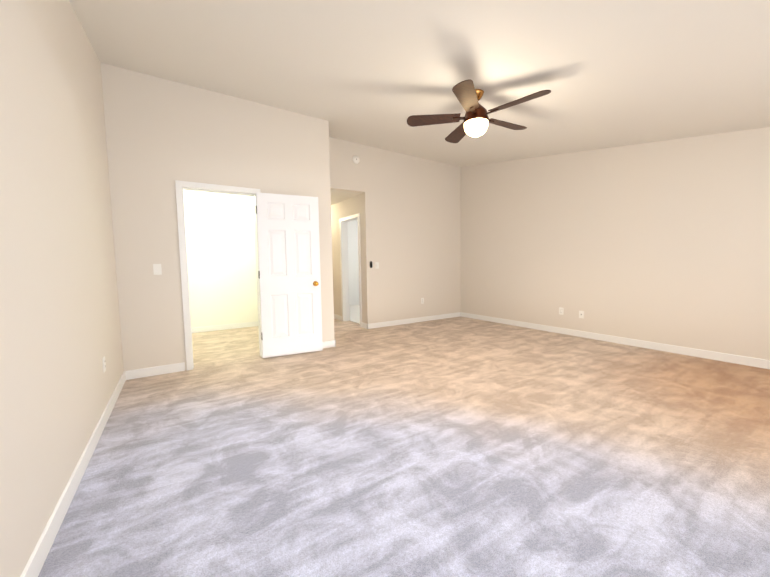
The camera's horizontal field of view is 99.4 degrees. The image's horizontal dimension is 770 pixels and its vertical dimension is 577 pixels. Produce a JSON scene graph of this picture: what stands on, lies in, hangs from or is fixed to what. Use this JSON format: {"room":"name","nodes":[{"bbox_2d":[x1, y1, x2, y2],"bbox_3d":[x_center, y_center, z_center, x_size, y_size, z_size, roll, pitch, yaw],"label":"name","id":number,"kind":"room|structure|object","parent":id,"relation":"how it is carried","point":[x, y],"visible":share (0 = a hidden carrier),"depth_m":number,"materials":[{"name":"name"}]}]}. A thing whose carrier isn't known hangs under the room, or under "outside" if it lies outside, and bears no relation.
{"room":"empty bedroom","nodes":[
{"label":"empty bedroom","id":0,"kind":"room"},
{"bbox_2d":[0,0,123,576],"bbox_3d":[-1.992,-0.612,2.005,0.120,3.295,7.910,-4,5,-32],"label":"wall","id":1,"kind":"structure","parent":0,"point":[60,333],"depth_m":1.57,"materials":[{"name":"beige paint"}]},
{"bbox_2d":[20,371,127,576],"bbox_3d":[-1.280,1.043,1.171,0.014,0.095,5.264,-4,5,-32],"label":"baseboard","id":2,"kind":"structure","parent":1,"relation":"attached to","point":[37,559],"depth_m":1.56,"materials":[{"name":"white"}]},
{"bbox_2d":[102,356,105,371],"bbox_3d":[-2.179,0.588,2.538,0.010,0.115,0.072,-4,5,-32],"label":"outlet","id":3,"kind":"object","parent":1,"relation":"attached to","point":[104,364],"visible":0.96,"depth_m":2.52,"materials":[{"name":"white plastic"}]},
{"bbox_2d":[100,63,334,370],"bbox_3d":[-1.765,-0.691,3.951,2.356,3.161,0.120,-4,5,-32],"label":"wall","id":4,"kind":"structure","parent":0,"point":[162,135],"depth_m":3.53,"materials":[{"name":"beige paint"}]},
{"bbox_2d":[128,362,184,379],"bbox_3d":[-2.459,0.888,3.527,0.506,0.095,0.014,-4,5,-32],"label":"baseboard","id":5,"kind":"structure","parent":4,"relation":"attached to","point":[171,368],"depth_m":3.52,"materials":[{"name":"white wood"}]},
{"bbox_2d":[153,264,161,274],"bbox_3d":[-2.424,-0.205,3.479,0.072,0.115,0.016,-4,5,-32],"label":"light switch","id":6,"kind":"object","parent":4,"relation":"attached to","point":[157,269],"visible":1,"depth_m":3.48,"materials":[{"name":"white plastic"}]},
{"bbox_2d":[175,180,262,369],"bbox_3d":[-1.915,-0.150,3.891,0.876,2.094,0.158,-4,5,-32],"label":"door frame","id":7,"kind":"structure","parent":4,"relation":"attached to","point":[181,186],"depth_m":3.66,"materials":[{"name":"white wood"}]},
{"bbox_2d":[256,192,322,357],"bbox_3d":[-1.200,-0.162,4.175,0.752,2.030,0.170,-3,5,-25],"label":"closet door","id":8,"kind":"structure","parent":4,"relation":"in","point":[289,264],"depth_m":4.15,"materials":[{"name":"white wood"}]},
{"bbox_2d":[322,340,335,348],"bbox_3d":[-1.103,0.804,4.389,0.894,0.095,0.014,-4,5,-32],"label":"baseboard","id":9,"kind":"structure","parent":4,"relation":"attached to","point":[327,344],"depth_m":4.59,"materials":[{"name":"white wood"}]},
{"bbox_2d":[183,190,257,327],"bbox_3d":[-3.090,-0.575,5.935,2.236,2.680,0.120,-4,5,-32],"label":"wall","id":10,"kind":"structure","parent":0,"point":[220,244],"depth_m":5.93,"materials":[{"name":"white paint"}]},
{"bbox_2d":[191,321,257,332],"bbox_3d":[-3.205,0.728,5.865,1.770,0.095,0.014,-4,5,-32],"label":"baseboard","id":11,"kind":"structure","parent":10,"relation":"attached to","point":[222,327],"depth_m":6.00,"materials":[{"name":"white wood"}]},
{"bbox_2d":[330,190,360,219],"bbox_3d":[-0.774,-1.842,7.380,3.108,0.080,3.065,-4,5,-32],"label":"ceiling","id":12,"kind":"structure","parent":0,"point":[337,196],"depth_m":5.97,"materials":[{"name":"white paint"}]},
{"bbox_2d":[331,193,363,322],"bbox_3d":[-1.167,-0.569,7.210,0.120,2.421,3.065,-4,5,-32],"label":"wall","id":13,"kind":"structure","parent":0,"point":[347,207],"depth_m":6.73,"materials":[{"name":"beige paint"}]},
{"bbox_2d":[334,314,341,320],"bbox_3d":[-1.460,0.569,7.658,0.014,0.095,2.115,-4,5,-32],"label":"baseboard","id":14,"kind":"structure","parent":13,"relation":"attached to","point":[337,317],"depth_m":6.92,"materials":[{"name":"white wood"}]},
{"bbox_2d":[339,213,361,326],"bbox_3d":[-0.615,-0.348,6.362,0.154,2.088,0.846,-4,5,-32],"label":"door frame","id":15,"kind":"structure","parent":13,"relation":"attached to","point":[344,260],"depth_m":6.63,"materials":[{"name":"white wood"}]},
{"bbox_2d":[348,220,358,305],"bbox_3d":[-1.186,-0.706,9.076,1.863,2.421,0.130,-4,5,-32],"label":"wall","id":16,"kind":"structure","parent":0,"point":[353,262],"depth_m":9.19,"materials":[{"name":"white paint"}]},
{"bbox_2d":[349,305,359,323],"bbox_3d":[-0.313,0.580,7.829,1.863,0.012,3.065,-4,5,-32],"label":"floor","id":17,"kind":"structure","parent":0,"point":[355,313],"depth_m":7.55,"materials":[{"name":"white"}]},
{"bbox_2d":[329,137,460,323],"bbox_3d":[0.188,-0.931,6.161,3.329,3.254,0.120,-4,5,-32],"label":"wall","id":18,"kind":"structure","parent":0,"point":[411,216],"depth_m":6.20,"materials":[{"name":"beige paint"}]},
{"bbox_2d":[352,156,359,163],"bbox_3d":[-0.488,-2.192,5.553,0.132,0.132,0.038,-4,5,-32],"label":"smoke detector","id":19,"kind":"object","parent":18,"relation":"attached to","point":[355,159],"visible":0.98,"depth_m":5.54,"materials":[{"name":"white plastic"}]},
{"bbox_2d":[364,312,459,328],"bbox_3d":[0.660,0.622,6.481,2.323,0.095,0.014,-4,5,-32],"label":"baseboard","id":20,"kind":"structure","parent":18,"relation":"attached to","point":[443,316],"depth_m":6.37,"materials":[{"name":"white wood"}]},
{"bbox_2d":[38,316,769,576],"bbox_3d":[0.042,0.885,4.370,5.925,0.100,9.540,-4,5,-32],"label":"floor carpet","id":21,"kind":"object","parent":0,"point":[460,446],"visible":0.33,"depth_m":1.89,"materials":[{"name":"grey carpet"}]},
{"bbox_2d":[69,0,769,166],"bbox_3d":[0.855,-1.857,2.822,5.925,1.218,6.355,-4,5,-32],"label":"ceiling","id":22,"kind":"structure","parent":0,"point":[607,73],"depth_m":2.60,"materials":[{"name":"white paint"}]},
{"bbox_2d":[407,79,550,142],"bbox_3d":[0.908,-1.673,3.118,1.234,0.438,1.263,-4,5,-32],"label":"fan","id":23,"kind":"object","parent":22,"relation":"hanging from","point":[475,118],"visible":0.96,"depth_m":3.04,"materials":[{"name":"brown wood"}]},
{"bbox_2d":[461,127,769,359],"bbox_3d":[3.320,-0.827,4.464,0.120,3.199,6.355,-4,5,-32],"label":"wall","id":24,"kind":"structure","parent":0,"point":[666,242],"depth_m":4.37,"materials":[{"name":"beige paint"}]},
{"bbox_2d":[559,307,563,314],"bbox_3d":[2.825,0.362,5.237,0.010,0.115,0.072,-4,5,-32],"label":"outlet","id":25,"kind":"object","parent":24,"relation":"attached to","point":[561,310],"visible":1,"depth_m":5.23,"materials":[{"name":"white plastic"}]},
{"bbox_2d":[579,311,583,318],"bbox_3d":[2.991,0.397,4.977,0.012,0.115,0.072,-4,5,-32],"label":"outlet","id":26,"kind":"object","parent":24,"relation":"attached to","point":[581,314],"visible":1,"depth_m":4.97,"materials":[{"name":"white plastic"}]},
{"bbox_2d":[460,312,769,368],"bbox_3d":[3.288,0.724,4.542,0.014,0.095,6.115,-4,5,-32],"label":"baseboard","id":27,"kind":"structure","parent":24,"relation":"attached to","point":[743,360],"depth_m":4.33,"materials":[{"name":"white wood"}]}
]}

